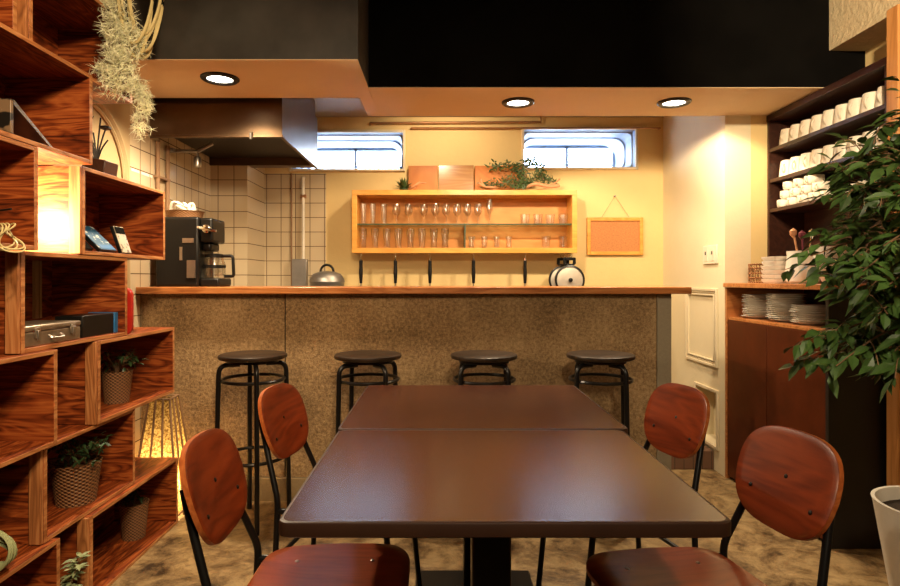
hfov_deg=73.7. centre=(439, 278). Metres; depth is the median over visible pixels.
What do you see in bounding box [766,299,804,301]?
plate
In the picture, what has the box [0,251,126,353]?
wooden crate
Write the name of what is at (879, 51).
wall
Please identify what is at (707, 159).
wall
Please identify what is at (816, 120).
cup
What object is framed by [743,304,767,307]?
plate
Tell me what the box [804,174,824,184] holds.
cup
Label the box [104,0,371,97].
soffit
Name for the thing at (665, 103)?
diffuser
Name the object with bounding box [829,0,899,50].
beam
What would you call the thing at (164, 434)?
lamp
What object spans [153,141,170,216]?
pipes
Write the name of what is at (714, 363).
trim
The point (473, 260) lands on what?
ladle
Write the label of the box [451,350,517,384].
bar stool
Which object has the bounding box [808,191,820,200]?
cup
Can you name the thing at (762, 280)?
square dish
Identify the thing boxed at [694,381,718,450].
trim
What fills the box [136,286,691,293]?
countertop
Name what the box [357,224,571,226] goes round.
glass shelf
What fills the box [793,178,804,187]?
cup
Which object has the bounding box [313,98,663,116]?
ceiling
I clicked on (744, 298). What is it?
plate
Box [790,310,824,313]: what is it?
plate
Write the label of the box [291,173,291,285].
cable
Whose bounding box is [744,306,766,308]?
plate
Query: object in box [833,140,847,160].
cup
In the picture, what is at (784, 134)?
cup
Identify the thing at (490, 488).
dining table
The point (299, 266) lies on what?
pipe
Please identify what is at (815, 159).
cup
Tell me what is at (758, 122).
wall
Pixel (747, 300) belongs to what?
plate
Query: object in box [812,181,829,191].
cup
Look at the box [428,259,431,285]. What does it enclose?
kitchen turner
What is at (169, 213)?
wicker tray
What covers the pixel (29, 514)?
wooden crate
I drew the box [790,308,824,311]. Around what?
plate
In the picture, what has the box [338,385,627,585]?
dining table
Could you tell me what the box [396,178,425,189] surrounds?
succulent
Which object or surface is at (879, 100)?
cup
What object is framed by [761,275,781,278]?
square dish
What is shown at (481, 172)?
wooden board
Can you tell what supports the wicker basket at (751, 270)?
on the base cabinet at (758, 394)
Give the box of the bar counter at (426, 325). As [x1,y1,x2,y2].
[136,286,691,500]
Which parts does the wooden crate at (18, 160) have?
panel, panel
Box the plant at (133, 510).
[118,488,149,541]
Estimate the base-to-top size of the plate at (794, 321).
0.014 m
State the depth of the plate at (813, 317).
2.81 m
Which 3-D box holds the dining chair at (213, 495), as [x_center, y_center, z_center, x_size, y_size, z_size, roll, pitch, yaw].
[-0.328,0.759,1.425,0.507,0.783,0.380,0,0,0]
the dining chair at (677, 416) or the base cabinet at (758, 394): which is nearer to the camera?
the dining chair at (677, 416)
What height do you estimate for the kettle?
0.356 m
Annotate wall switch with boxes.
[703,245,717,263]
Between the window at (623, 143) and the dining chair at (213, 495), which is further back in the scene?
the window at (623, 143)
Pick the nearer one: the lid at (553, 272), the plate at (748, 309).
the plate at (748, 309)
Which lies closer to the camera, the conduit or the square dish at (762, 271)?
the square dish at (762, 271)
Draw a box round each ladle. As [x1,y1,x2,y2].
[393,253,396,285]
[472,253,475,285]
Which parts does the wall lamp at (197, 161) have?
knob, spout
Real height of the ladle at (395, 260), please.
0.355 m
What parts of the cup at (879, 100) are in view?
handle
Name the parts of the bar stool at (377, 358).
leg, leg, seat, seat plate, leg, leg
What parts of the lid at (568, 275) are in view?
lug handle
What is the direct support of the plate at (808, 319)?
on the plate at (798, 320)
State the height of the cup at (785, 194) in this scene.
0.045 m
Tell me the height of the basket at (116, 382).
0.132 m
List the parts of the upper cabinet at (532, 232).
panel, panel, panel, panel, panel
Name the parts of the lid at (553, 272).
lug handle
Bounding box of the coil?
[0,223,25,252]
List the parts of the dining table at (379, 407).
plate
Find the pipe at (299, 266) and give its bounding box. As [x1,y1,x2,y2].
[292,177,307,285]
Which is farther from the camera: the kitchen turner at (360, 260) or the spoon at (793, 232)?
the kitchen turner at (360, 260)
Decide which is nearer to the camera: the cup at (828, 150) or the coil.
the coil
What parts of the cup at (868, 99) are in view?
handle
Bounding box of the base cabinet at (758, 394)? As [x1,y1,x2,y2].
[723,283,886,548]
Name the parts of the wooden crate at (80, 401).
panel, panel, panel, panel, panel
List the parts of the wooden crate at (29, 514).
panel, panel, panel, panel, panel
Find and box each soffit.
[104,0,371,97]
[360,0,864,115]
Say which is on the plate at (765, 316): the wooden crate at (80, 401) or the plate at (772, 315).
the plate at (772, 315)
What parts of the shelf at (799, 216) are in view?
panel, panel, panel, panel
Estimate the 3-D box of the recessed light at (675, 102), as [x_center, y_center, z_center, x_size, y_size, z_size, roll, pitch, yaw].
[1.256,-0.944,3.220,0.176,0.012,0.176,0,0,0]
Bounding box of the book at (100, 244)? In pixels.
[85,226,116,252]
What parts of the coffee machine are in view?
control plate, milk panel, lever, handle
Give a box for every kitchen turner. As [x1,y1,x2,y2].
[359,255,362,285]
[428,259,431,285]
[523,255,526,285]
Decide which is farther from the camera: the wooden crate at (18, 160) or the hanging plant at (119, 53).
the hanging plant at (119, 53)
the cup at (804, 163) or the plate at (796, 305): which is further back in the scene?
the cup at (804, 163)
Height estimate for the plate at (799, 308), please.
0.014 m
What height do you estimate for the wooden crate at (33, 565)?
0.436 m
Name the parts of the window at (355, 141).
sash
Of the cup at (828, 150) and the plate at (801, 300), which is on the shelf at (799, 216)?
the cup at (828, 150)
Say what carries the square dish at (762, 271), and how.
on the square dish at (762, 276)
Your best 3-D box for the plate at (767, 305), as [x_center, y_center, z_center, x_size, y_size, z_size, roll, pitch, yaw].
[1.774,0.142,3.072,0.184,0.014,0.184,0,0,-5]
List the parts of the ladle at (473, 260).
handle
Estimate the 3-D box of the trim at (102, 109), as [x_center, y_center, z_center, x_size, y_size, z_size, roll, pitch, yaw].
[-1.544,-0.338,2.620,0.031,0.976,0.711,0,0,0]
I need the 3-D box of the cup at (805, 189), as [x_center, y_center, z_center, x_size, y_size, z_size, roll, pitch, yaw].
[1.965,-0.472,3.179,0.094,0.045,0.094,0,0,34]
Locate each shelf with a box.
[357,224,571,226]
[766,56,886,282]
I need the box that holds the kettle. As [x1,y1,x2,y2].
[309,264,344,285]
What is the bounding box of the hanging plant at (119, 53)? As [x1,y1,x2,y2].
[86,0,163,142]
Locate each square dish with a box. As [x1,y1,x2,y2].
[761,256,786,260]
[761,265,785,269]
[761,270,784,273]
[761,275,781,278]
[761,279,786,282]
[762,261,785,265]
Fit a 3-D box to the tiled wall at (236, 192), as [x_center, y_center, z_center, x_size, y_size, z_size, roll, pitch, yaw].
[-1.425,-0.025,4.250,0.250,2.350,0.400,0,0,0]
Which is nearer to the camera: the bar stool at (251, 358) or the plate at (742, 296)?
the bar stool at (251, 358)
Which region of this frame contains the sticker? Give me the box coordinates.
[131,168,151,177]
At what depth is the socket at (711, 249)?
3.62 m
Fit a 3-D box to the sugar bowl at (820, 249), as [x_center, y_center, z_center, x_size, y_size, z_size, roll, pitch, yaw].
[1.830,-0.062,2.760,0.200,0.170,0.200,0,0,0]
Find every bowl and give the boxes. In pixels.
[789,228,796,237]
[798,230,805,239]
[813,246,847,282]
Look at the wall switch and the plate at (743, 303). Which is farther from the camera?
the wall switch
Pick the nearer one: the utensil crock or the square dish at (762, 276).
the utensil crock
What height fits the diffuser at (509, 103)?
0.002 m
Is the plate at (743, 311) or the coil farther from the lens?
the plate at (743, 311)
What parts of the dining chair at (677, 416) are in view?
leg, leg, leg, backrest, leg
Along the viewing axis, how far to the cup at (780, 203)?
3.38 m
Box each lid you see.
[548,254,568,285]
[555,253,584,285]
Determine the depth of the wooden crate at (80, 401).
2.37 m
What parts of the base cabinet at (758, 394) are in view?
door, panel, door, panel, panel, panel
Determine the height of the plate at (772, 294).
0.014 m
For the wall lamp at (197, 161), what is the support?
attached to the tiled wall at (188, 184)
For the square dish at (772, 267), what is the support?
on the square dish at (762, 271)
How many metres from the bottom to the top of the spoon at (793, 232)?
0.263 m
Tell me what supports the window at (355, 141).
in the wall at (639, 192)
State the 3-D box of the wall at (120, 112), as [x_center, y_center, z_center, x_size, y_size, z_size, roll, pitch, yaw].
[-1.625,-0.200,0.300,0.150,2.700,5.400,0,0,0]
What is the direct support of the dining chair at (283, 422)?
on the floor
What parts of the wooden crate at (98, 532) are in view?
panel, panel, panel, panel, panel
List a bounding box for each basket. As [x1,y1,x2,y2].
[48,454,102,507]
[101,368,132,403]
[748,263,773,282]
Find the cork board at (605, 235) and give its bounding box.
[587,195,642,254]
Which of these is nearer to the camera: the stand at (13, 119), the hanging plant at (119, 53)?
the stand at (13, 119)
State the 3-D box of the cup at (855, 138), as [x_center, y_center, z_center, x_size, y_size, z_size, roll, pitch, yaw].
[1.975,-0.622,2.838,0.092,0.098,0.093,0,0,17]
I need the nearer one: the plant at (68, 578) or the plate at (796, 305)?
the plant at (68, 578)
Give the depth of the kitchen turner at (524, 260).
4.29 m
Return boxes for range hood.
[149,98,317,168]
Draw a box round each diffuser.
[207,76,232,82]
[507,101,528,105]
[663,101,684,105]
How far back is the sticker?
3.11 m
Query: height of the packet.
0.080 m
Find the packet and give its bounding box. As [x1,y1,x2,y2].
[169,201,195,209]
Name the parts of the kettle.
lid, handle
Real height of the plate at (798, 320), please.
0.014 m
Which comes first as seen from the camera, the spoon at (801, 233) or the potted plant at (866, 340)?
the potted plant at (866, 340)
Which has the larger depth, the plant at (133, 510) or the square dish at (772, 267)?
the square dish at (772, 267)
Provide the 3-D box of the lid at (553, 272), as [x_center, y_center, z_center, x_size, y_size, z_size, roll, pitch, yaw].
[0.892,-0.036,4.333,0.212,0.299,0.058,0,0,0]
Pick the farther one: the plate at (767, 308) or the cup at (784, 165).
the cup at (784, 165)
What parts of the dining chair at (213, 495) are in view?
leg, backrest, leg, leg, seat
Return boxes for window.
[289,130,404,171]
[521,129,637,169]
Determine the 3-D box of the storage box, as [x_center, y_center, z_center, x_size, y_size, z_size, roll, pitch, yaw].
[-1.322,0.170,2.251,0.104,0.080,0.232,0,0,0]
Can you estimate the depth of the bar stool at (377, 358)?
2.75 m
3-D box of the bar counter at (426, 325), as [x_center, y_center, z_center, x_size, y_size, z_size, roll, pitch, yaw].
[-0.134,0.596,3.275,2.829,1.109,0.450,0,0,0]
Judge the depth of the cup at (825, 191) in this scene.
3.00 m
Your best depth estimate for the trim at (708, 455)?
3.62 m
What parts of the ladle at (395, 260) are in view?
handle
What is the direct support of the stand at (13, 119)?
on the wooden crate at (55, 94)
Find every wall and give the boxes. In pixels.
[27,104,129,297]
[130,96,209,456]
[210,166,264,285]
[264,174,325,285]
[265,117,662,285]
[663,115,750,476]
[751,115,767,281]
[861,40,886,283]
[887,4,899,485]
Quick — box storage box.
[55,312,117,337]
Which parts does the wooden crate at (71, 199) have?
panel, panel, panel, panel, panel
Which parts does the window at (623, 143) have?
sash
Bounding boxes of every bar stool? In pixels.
[215,350,291,535]
[334,350,400,434]
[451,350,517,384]
[566,350,635,435]
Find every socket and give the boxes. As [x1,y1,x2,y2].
[704,249,707,260]
[710,248,713,260]
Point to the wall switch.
(710, 253)
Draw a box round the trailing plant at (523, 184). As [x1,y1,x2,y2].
[478,155,559,189]
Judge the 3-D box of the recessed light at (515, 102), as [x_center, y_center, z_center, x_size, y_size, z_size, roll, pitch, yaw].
[0.419,-0.944,3.220,0.176,0.012,0.176,0,0,0]
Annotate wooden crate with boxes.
[0,0,16,30]
[0,22,91,164]
[0,135,37,249]
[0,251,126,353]
[0,349,56,467]
[0,409,134,544]
[0,530,59,585]
[11,166,164,259]
[17,0,131,103]
[53,327,173,424]
[53,457,177,585]
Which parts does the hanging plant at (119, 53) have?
cord coil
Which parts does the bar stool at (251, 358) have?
leg, leg, seat, seat plate, leg, leg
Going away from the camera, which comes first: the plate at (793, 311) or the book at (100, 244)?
the book at (100, 244)
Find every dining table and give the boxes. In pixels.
[279,430,730,585]
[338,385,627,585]
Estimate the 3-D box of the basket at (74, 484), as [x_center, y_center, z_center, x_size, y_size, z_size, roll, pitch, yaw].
[-1.350,0.750,2.225,0.177,0.150,0.177,0,0,0]
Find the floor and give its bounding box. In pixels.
[110,469,888,585]
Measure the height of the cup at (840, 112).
0.098 m
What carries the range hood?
attached to the ceiling
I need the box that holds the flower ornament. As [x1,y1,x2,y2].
[82,116,117,176]
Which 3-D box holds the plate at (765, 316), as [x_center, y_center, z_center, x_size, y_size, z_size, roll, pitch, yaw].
[1.772,0.200,3.077,0.184,0.014,0.184,0,0,-45]
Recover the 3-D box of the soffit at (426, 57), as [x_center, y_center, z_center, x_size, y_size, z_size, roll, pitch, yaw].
[0.848,-1.175,3.240,2.535,0.450,0.513,0,0,0]
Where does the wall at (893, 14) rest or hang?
on the floor
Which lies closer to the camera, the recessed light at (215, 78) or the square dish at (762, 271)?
the recessed light at (215, 78)
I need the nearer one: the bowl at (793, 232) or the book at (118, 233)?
the book at (118, 233)
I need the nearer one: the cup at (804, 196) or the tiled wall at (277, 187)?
the cup at (804, 196)
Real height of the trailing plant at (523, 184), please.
0.270 m
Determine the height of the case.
0.066 m
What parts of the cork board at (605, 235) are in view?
frame, cork panel, frame, frame, frame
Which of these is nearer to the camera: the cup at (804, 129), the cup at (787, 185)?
the cup at (804, 129)
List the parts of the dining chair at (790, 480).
seat, leg, backrest, leg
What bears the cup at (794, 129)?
on the shelf at (799, 216)
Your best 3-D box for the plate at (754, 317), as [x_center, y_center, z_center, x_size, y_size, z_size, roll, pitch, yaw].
[1.774,0.210,3.330,0.184,0.014,0.184,0,0,0]
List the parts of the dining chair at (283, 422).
leg, backrest, leg, leg, leg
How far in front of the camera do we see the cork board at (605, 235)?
4.43 m
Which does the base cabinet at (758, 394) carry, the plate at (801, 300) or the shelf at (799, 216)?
the shelf at (799, 216)
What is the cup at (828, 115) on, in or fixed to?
on the shelf at (799, 216)
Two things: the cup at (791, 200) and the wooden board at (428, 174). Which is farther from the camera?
the wooden board at (428, 174)
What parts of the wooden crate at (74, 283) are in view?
panel, panel, panel, panel, panel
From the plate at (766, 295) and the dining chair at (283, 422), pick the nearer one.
the dining chair at (283, 422)
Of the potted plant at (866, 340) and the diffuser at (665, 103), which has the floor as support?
the potted plant at (866, 340)
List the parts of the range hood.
filter panel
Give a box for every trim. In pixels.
[30,104,130,318]
[671,446,713,468]
[685,288,717,367]
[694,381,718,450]
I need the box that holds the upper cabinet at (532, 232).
[352,190,576,253]
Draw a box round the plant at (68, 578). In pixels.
[60,551,89,585]
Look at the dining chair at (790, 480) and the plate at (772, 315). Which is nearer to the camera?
the dining chair at (790, 480)
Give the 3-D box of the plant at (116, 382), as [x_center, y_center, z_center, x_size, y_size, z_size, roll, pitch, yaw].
[-1.332,0.403,2.517,0.203,0.224,0.189,0,0,45]
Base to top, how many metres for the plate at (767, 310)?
0.014 m
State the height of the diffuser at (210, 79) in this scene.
0.002 m
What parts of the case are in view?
lid, handle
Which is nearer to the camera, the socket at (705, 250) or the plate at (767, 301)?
the plate at (767, 301)
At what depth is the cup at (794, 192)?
3.25 m
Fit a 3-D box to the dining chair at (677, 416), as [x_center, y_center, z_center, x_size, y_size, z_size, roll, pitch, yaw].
[0.617,0.759,2.018,0.507,0.783,0.380,0,0,-15]
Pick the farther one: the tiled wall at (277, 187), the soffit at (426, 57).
the tiled wall at (277, 187)
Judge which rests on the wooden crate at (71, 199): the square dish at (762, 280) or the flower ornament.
the flower ornament
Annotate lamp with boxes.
[138,394,187,515]
[170,142,212,167]
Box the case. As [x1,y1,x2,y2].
[25,320,80,347]
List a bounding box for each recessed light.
[200,72,239,85]
[502,97,534,107]
[657,97,691,107]
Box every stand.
[0,98,51,146]
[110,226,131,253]
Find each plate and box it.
[741,301,769,303]
[742,294,767,296]
[742,296,764,297]
[742,299,768,301]
[742,308,766,310]
[742,315,768,318]
[743,303,768,305]
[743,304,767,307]
[743,310,767,312]
[743,311,768,314]
[743,313,768,316]
[744,298,767,299]
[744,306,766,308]
[765,297,804,299]
[765,316,795,319]
[766,295,805,297]
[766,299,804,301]
[766,303,804,305]
[766,314,794,317]
[767,301,805,303]
[767,305,793,307]
[767,306,790,309]
[767,308,790,311]
[767,310,792,313]
[767,312,791,315]
[767,318,791,321]
[768,293,806,295]
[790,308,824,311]
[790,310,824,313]
[791,314,824,318]
[791,320,824,324]
[792,304,824,307]
[792,306,824,309]
[792,313,824,315]
[792,317,824,320]
[792,319,824,322]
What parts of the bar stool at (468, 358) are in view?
leg, seat plate, seat, leg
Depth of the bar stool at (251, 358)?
2.78 m
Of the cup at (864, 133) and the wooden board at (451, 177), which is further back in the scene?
the wooden board at (451, 177)
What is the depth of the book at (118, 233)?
2.39 m
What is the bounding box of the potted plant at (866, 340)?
[778,76,899,585]
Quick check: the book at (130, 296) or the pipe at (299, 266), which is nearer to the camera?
the book at (130, 296)
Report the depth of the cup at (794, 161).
3.28 m
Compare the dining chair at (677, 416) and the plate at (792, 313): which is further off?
the plate at (792, 313)
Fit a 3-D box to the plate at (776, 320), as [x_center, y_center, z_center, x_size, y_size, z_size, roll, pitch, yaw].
[1.776,0.210,3.068,0.184,0.014,0.184,0,0,-4]
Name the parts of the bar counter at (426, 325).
panel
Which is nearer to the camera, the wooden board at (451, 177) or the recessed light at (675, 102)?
the recessed light at (675, 102)
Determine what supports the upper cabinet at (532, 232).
attached to the wall at (639, 192)
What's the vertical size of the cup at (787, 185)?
0.045 m
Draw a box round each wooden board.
[408,166,437,189]
[439,165,473,189]
[475,166,522,189]
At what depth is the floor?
2.51 m
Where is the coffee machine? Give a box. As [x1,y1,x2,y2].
[156,217,234,286]
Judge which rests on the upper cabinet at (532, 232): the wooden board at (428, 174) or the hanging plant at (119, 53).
the wooden board at (428, 174)
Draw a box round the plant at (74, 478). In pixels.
[47,428,110,507]
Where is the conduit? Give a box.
[370,116,660,129]
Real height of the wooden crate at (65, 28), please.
0.309 m
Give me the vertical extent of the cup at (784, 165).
0.098 m
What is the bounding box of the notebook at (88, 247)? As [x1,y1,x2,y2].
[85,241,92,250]
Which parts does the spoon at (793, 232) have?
handle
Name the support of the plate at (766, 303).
on the plate at (767, 305)
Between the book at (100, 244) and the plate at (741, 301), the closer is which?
the book at (100, 244)
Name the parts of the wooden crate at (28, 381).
panel, panel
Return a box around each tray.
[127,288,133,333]
[165,210,204,217]
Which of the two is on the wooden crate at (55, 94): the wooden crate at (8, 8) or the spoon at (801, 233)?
the wooden crate at (8, 8)
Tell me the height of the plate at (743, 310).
0.014 m
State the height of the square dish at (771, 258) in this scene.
0.022 m
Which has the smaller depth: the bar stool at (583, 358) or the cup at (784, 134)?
the bar stool at (583, 358)
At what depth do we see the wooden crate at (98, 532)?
2.58 m
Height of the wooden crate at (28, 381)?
0.304 m
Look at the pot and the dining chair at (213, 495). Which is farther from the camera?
the pot
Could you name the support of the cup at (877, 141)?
on the shelf at (799, 216)
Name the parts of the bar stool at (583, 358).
leg, seat, seat plate, leg, leg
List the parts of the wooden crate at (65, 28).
panel, panel, panel, panel, panel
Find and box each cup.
[777,199,786,206]
[779,128,789,144]
[779,160,789,176]
[780,190,790,198]
[783,181,794,189]
[786,197,796,204]
[788,124,799,141]
[788,156,799,173]
[790,187,801,196]
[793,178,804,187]
[797,194,808,202]
[799,119,810,136]
[799,152,810,170]
[800,184,812,194]
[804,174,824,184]
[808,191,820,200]
[809,149,822,167]
[810,114,822,132]
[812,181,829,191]
[820,190,832,196]
[821,109,834,128]
[821,144,834,162]
[833,103,847,123]
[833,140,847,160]
[846,97,861,118]
[846,135,861,152]
[860,91,876,112]
[860,130,875,149]
[875,86,883,106]
[875,126,883,147]
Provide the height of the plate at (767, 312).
0.014 m
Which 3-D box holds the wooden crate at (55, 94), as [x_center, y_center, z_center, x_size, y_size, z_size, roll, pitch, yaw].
[-1.354,-0.550,1.759,0.300,0.309,0.642,0,0,0]
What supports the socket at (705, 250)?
attached to the wall switch
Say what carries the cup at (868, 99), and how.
on the shelf at (799, 216)
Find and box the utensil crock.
[785,250,821,283]
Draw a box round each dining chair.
[179,428,409,585]
[258,383,421,585]
[536,383,709,585]
[586,425,843,585]
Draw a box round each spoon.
[789,228,797,250]
[798,230,805,249]
[808,229,815,246]
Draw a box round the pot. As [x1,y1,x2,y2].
[870,485,899,585]
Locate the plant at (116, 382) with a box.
[101,346,144,403]
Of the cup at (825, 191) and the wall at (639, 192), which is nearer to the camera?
the cup at (825, 191)
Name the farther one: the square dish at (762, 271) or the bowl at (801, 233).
the square dish at (762, 271)
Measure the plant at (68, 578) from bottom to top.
0.205 m
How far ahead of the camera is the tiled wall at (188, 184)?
3.26 m
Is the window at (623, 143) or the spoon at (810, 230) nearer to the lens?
the spoon at (810, 230)
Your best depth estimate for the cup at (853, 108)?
2.81 m
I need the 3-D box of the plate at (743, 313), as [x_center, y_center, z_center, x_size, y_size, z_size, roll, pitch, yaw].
[1.777,0.200,3.320,0.184,0.014,0.184,0,0,-29]
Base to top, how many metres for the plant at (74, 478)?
0.272 m
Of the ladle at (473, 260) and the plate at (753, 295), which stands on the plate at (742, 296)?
the plate at (753, 295)
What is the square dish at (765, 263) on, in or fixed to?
on the square dish at (772, 267)
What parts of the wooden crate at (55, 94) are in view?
panel, panel, panel, panel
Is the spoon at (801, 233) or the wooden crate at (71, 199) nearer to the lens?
the wooden crate at (71, 199)

